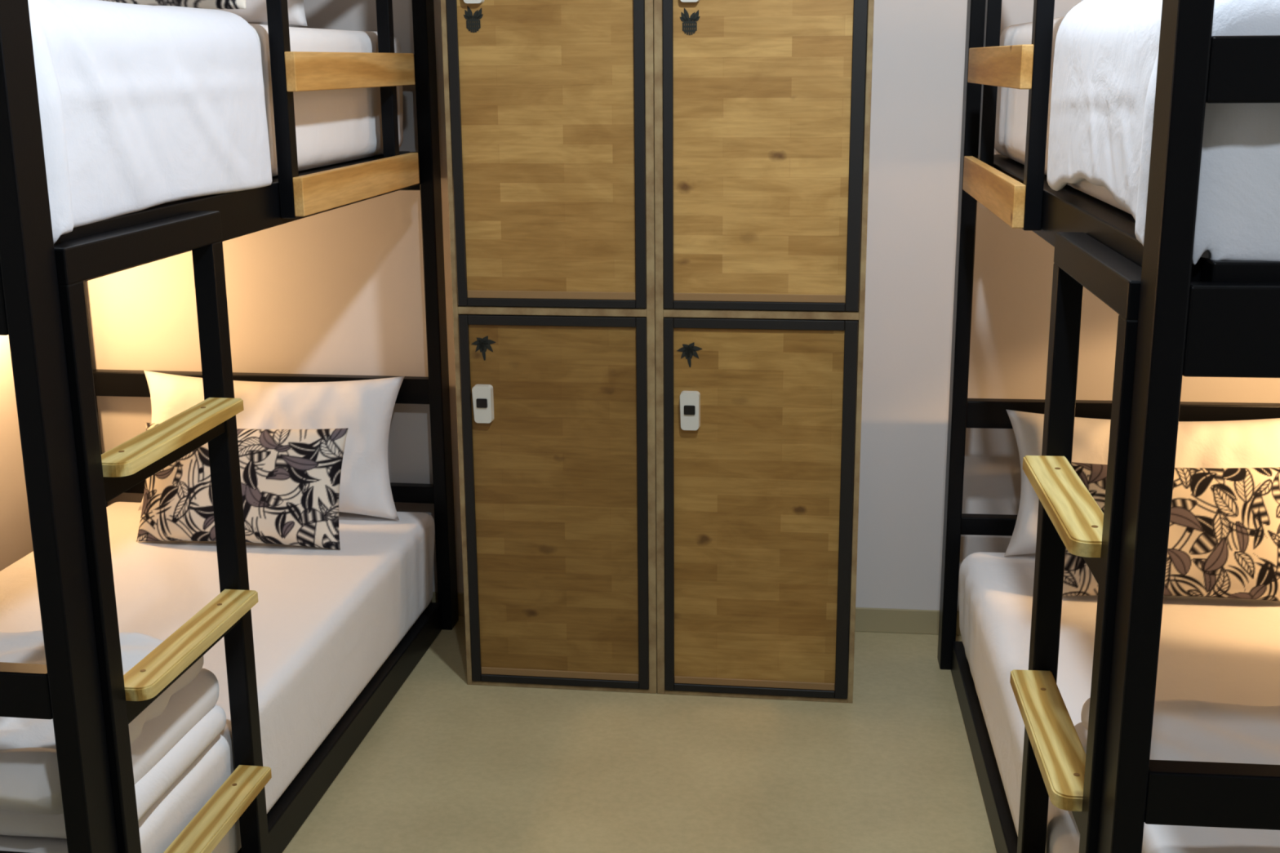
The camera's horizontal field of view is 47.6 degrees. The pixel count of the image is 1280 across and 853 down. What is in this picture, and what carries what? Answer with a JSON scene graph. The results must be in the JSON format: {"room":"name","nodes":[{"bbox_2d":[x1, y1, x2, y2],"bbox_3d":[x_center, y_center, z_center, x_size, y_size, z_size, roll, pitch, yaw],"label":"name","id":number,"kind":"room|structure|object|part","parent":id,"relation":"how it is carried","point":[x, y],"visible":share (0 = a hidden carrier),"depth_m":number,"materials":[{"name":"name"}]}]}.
{"room":"dormitory","nodes":[
{"label":"dormitory","id":0,"kind":"room"},
{"bbox_2d":[0,334,33,571],"bbox_3d":[-2.064,0.074,0.548,0.100,2.620,6.922,1,14,7],"label":"wall","id":1,"kind":"structure","parent":0,"point":[15,535],"depth_m":3.76,"materials":[{"name":"grey paint"}]},
{"bbox_2d":[282,616,996,852],"bbox_3d":[-0.273,1.433,0.667,3.687,0.100,7.122,1,14,7],"label":"floor","id":2,"kind":"structure","parent":0,"point":[450,765],"depth_m":3.16,"materials":[{"name":"beige concrete"}]},
{"bbox_2d":[0,0,458,852],"bbox_3d":[-1.136,-0.122,2.937,1.086,1.820,1.950,2,14,8],"label":"bunk bed","id":3,"kind":"object","parent":2,"relation":"on","point":[82,686],"visible":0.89,"depth_m":2.24,"materials":[{"name":"black metal"}]},
{"bbox_3d":[-1.294,-0.183,1.947,0.968,0.100,0.036,2,14,8],"label":"platform rail","id":4,"kind":"part","parent":3,"relation":"part of","materials":[{"name":"black metal"}]},
{"bbox_3d":[-1.288,0.634,2.152,0.968,0.046,0.036,2,14,8],"label":"rail","id":5,"kind":"part","parent":3,"relation":"part of","materials":[{"name":"black metal"}]},
{"bbox_3d":[-1.290,0.356,2.083,0.968,0.068,0.036,2,14,8],"label":"rail","id":6,"kind":"part","parent":3,"relation":"part of","materials":[{"name":"black metal"}]},
{"bbox_3d":[-0.792,0.119,1.970,0.036,1.820,0.074,2,14,8],"label":"post","id":7,"kind":"part","parent":3,"relation":"part of","materials":[{"name":"black"}]},
{"bbox_3d":[-1.526,-0.363,3.909,0.036,1.820,0.074,2,14,8],"label":"post","id":8,"kind":"part","parent":3,"relation":"part of","materials":[{"name":"black metal"}]},
{"bbox_2d":[0,502,435,852],"bbox_3d":[-1.120,0.554,3.108,0.923,0.264,1.805,2,14,8],"label":"mattress","id":9,"kind":"object","parent":3,"relation":"on","point":[325,621],"visible":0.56,"depth_m":3.24,"materials":[{"name":"white fabric"}]},
{"bbox_2d":[0,630,226,838],"bbox_3d":[-1.144,0.498,2.385,0.784,0.192,0.522,2,14,8],"label":"duvet","id":10,"kind":"object","parent":9,"relation":"on","point":[173,731],"visible":0.41,"depth_m":2.31,"materials":[{"name":"white fabric"}]},
{"bbox_2d":[136,422,348,550],"bbox_3d":[-0.989,0.146,3.605,0.533,0.281,0.167,2,14,10],"label":"cushion","id":11,"kind":"object","parent":9,"relation":"on","point":[291,478],"visible":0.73,"depth_m":3.55,"materials":[{"name":"multicoloured fabric"}]},
{"bbox_2d":[137,370,404,519],"bbox_3d":[-0.975,0.046,3.829,0.723,0.360,0.205,2,14,10],"label":"pillow","id":12,"kind":"object","parent":9,"relation":"on","point":[365,407],"visible":0.42,"depth_m":3.75,"materials":[{"name":"white fabric"}]},
{"bbox_3d":[-0.694,-0.433,2.794,0.036,0.081,1.802,2,14,8],"label":"rail","id":13,"kind":"part","parent":3,"relation":"part of","materials":[{"name":"black metal"}]},
{"bbox_3d":[-1.024,-0.108,3.920,0.968,0.068,0.036,2,14,8],"label":"rail","id":14,"kind":"part","parent":3,"relation":"part of","materials":[{"name":"black metal"}]},
{"bbox_3d":[-1.022,0.169,3.990,0.968,0.046,0.036,2,14,8],"label":"rail","id":15,"kind":"part","parent":3,"relation":"part of","materials":[{"name":"black metal"}]},
{"bbox_2d":[248,22,403,176],"bbox_3d":[-1.150,-0.625,2.804,0.916,0.293,1.770,2,14,8],"label":"mattress","id":16,"kind":"object","parent":3,"relation":"on","point":[336,126],"visible":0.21,"depth_m":3.08,"materials":[{"name":"white fabric"}]},
{"bbox_2d":[27,0,271,243],"bbox_3d":[-1.186,-0.533,2.306,0.947,0.400,0.865,2,14,8],"label":"duvet","id":17,"kind":"object","parent":16,"relation":"on","point":[141,107],"visible":0.84,"depth_m":2.20,"materials":[{"name":"white fabric"}]},
{"bbox_2d":[102,0,245,8],"bbox_3d":[-1.020,-0.965,2.902,0.532,0.263,0.187,2,14,9],"label":"cushion","id":18,"kind":"object","parent":16,"relation":"on","point":[206,4],"visible":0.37,"depth_m":2.84,"materials":[{"name":"multicoloured fabric"}]},
{"bbox_2d":[215,0,307,26],"bbox_3d":[-1.081,-1.124,3.458,0.660,0.341,0.256,2,14,8],"label":"pillow","id":19,"kind":"object","parent":16,"relation":"on","point":[255,11],"visible":0.12,"depth_m":3.35,"materials":[{"name":"white fabric"}]},
{"bbox_3d":[-0.604,-0.802,3.132,0.029,0.604,0.948,2,14,8],"label":"guard rail","id":20,"kind":"part","parent":3,"relation":"part of","materials":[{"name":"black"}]},
{"bbox_3d":[-0.681,0.733,3.087,0.036,0.078,1.802,2,14,8],"label":"rail","id":21,"kind":"part","parent":3,"relation":"part of","materials":[{"name":"black"}]},
{"bbox_3d":[-1.028,-0.663,3.781,0.968,0.088,0.036,2,14,8],"label":"platform rail","id":22,"kind":"part","parent":3,"relation":"part of","materials":[{"name":"black metal"}]},
{"bbox_3d":[-0.532,-0.336,3.772,0.036,1.820,0.074,2,14,8],"label":"post","id":23,"kind":"part","parent":3,"relation":"part of","materials":[{"name":"black metal"}]},
{"bbox_2d":[440,0,657,693],"bbox_3d":[-0.174,-0.324,3.550,0.474,1.900,0.460,1,14,7],"label":"locker","id":24,"kind":"object","parent":2,"relation":"on","point":[549,111],"visible":0.98,"depth_m":3.36,"materials":[{"name":"brown wood"}]},
{"bbox_3d":[-0.206,-0.728,3.246,0.437,0.924,0.016,1,14,7],"label":"door","id":25,"kind":"part","parent":24,"relation":"part of","materials":[{"name":"brown wood"}]},
{"bbox_3d":[-0.207,-0.726,3.238,0.441,0.928,0.016,1,14,7],"label":"door frame","id":26,"kind":"part","parent":24,"relation":"part of","materials":[{"name":"black paint"}]},
{"bbox_3d":[-0.200,0.190,3.469,0.441,0.918,0.016,1,14,7],"label":"door frame","id":27,"kind":"part","parent":24,"relation":"part of","materials":[{"name":"black paint"}]},
{"bbox_3d":[-0.199,0.188,3.476,0.437,0.914,0.016,1,14,7],"label":"door","id":28,"kind":"part","parent":24,"relation":"part of","materials":[{"name":"brown wood"}]},
{"bbox_2d":[653,0,874,703],"bbox_3d":[0.296,-0.313,3.489,0.473,1.900,0.460,1,14,7],"label":"locker","id":29,"kind":"object","parent":2,"relation":"on","point":[762,108],"visible":1,"depth_m":3.30,"materials":[{"name":"brown wood"}]},
{"bbox_3d":[0.277,0.200,3.415,0.436,0.914,0.016,1,14,7],"label":"door","id":30,"kind":"part","parent":29,"relation":"part of","materials":[{"name":"brown wood"}]},
{"bbox_3d":[0.276,0.202,3.407,0.440,0.918,0.016,1,14,7],"label":"door frame","id":31,"kind":"part","parent":29,"relation":"part of","materials":[{"name":"black paint"}]},
{"bbox_3d":[0.270,-0.717,3.184,0.436,0.924,0.016,1,14,7],"label":"door","id":32,"kind":"part","parent":29,"relation":"part of","materials":[{"name":"brown wood"}]},
{"bbox_3d":[0.269,-0.715,3.177,0.440,0.928,0.016,1,14,7],"label":"door frame","id":33,"kind":"part","parent":29,"relation":"part of","materials":[{"name":"black paint"}]},
{"bbox_2d":[937,0,1279,852],"bbox_3d":[1.153,-0.038,2.535,1.086,1.820,1.950,1,14,6],"label":"bunk bed","id":34,"kind":"object","parent":2,"relation":"on","point":[1178,317],"visible":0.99,"depth_m":1.73,"materials":[{"name":"black metal"}]},
{"bbox_3d":[0.774,-0.275,3.489,0.036,1.820,0.074,1,14,6],"label":"post","id":35,"kind":"part","parent":34,"relation":"part of","materials":[{"name":"black metal"}]},
{"bbox_3d":[0.709,0.796,2.793,0.036,0.078,1.802,1,14,6],"label":"rail","id":36,"kind":"part","parent":34,"relation":"part of","materials":[{"name":"black"}]},
{"bbox_3d":[1.280,0.253,3.587,0.968,0.046,0.036,1,14,6],"label":"rail","id":37,"kind":"part","parent":34,"relation":"part of","materials":[{"name":"black metal"}]},
{"bbox_3d":[0.713,-0.741,2.848,0.029,0.604,0.948,1,14,6],"label":"guard rail","id":38,"kind":"part","parent":34,"relation":"part of","materials":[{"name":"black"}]},
{"bbox_2d":[994,16,1131,214],"bbox_3d":[1.153,-0.540,2.399,0.913,0.291,1.766,1,14,6],"label":"mattress","id":39,"kind":"object","parent":34,"relation":"on","point":[1011,112],"visible":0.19,"depth_m":2.91,"materials":[{"name":"white fabric"}]},
{"bbox_2d":[1047,0,1279,264],"bbox_3d":[1.072,-0.430,1.908,0.945,0.335,0.856,1,14,6],"label":"duvet","id":40,"kind":"object","parent":39,"relation":"on","point":[1106,52],"visible":0.76,"depth_m":1.72,"materials":[{"name":"white fabric"}]},
{"bbox_3d":[0.704,-0.370,2.500,0.036,0.081,1.802,1,14,6],"label":"rail","id":41,"kind":"part","parent":34,"relation":"part of","materials":[{"name":"black metal"}]},
{"bbox_2d":[959,551,1279,852],"bbox_3d":[1.150,0.643,2.688,0.932,0.263,1.759,1,14,6],"label":"mattress","id":42,"kind":"object","parent":34,"relation":"on","point":[1218,650],"visible":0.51,"depth_m":2.96,"materials":[{"name":"white fabric"}]},
{"bbox_2d":[1004,409,1279,555],"bbox_3d":[1.230,0.141,3.433,0.720,0.336,0.204,1,14,6],"label":"pillow","id":43,"kind":"object","parent":42,"relation":"on","point":[1251,443],"visible":0.26,"depth_m":3.38,"materials":[{"name":"white fabric"}]},
{"bbox_2d":[1062,462,1279,601],"bbox_3d":[1.194,0.231,3.195,0.530,0.283,0.159,1,14,6],"label":"cushion","id":44,"kind":"object","parent":42,"relation":"on","point":[1224,540],"visible":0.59,"depth_m":3.14,"materials":[{"name":"multicoloured fabric"}]},
{"bbox_2d":[1074,697,1279,852],"bbox_3d":[1.046,0.569,2.069,0.793,0.176,0.544,1,14,6],"label":"duvet","id":45,"kind":"object","parent":42,"relation":"on","point":[1183,730],"visible":0.34,"depth_m":2.14,"materials":[{"name":"white fabric"}]},
{"bbox_3d":[1.277,-0.024,3.517,0.968,0.068,0.036,1,14,6],"label":"rail","id":46,"kind":"part","parent":34,"relation":"part of","materials":[{"name":"black metal"}]},
{"bbox_3d":[0.579,0.181,1.680,0.036,1.820,0.074,1,14,6],"label":"post","id":47,"kind":"part","parent":34,"relation":"part of","materials":[{"name":"black"}]},
{"bbox_3d":[1.078,0.442,1.672,0.968,0.068,0.036,1,14,6],"label":"rail","id":48,"kind":"part","parent":34,"relation":"part of","materials":[{"name":"black metal"}]},
{"bbox_3d":[1.074,-0.098,1.536,0.968,0.100,0.036,1,14,6],"label":"platform rail","id":49,"kind":"part","parent":34,"relation":"part of","materials":[{"name":"black metal"}]},
{"bbox_3d":[1.072,-0.364,1.469,0.968,0.068,0.036,1,14,6],"label":"rail","id":50,"kind":"part","parent":34,"relation":"part of","materials":[{"name":"black metal"}]},
{"bbox_2d":[84,0,1279,611],"bbox_3d":[0.140,-0.740,3.715,3.687,2.620,0.100,1,14,7],"label":"wall","id":51,"kind":"structure","parent":0,"point":[340,291],"depth_m":3.79,"materials":[{"name":"grey paint"}]},
{"bbox_2d":[431,591,960,635],"bbox_3d":[0.143,0.511,3.974,3.487,0.068,0.008,1,14,7],"label":"baseboard","id":52,"kind":"structure","parent":51,"relation":"attached to","point":[867,620],"depth_m":3.90,"materials":[{"name":"beige tile"}]}
]}

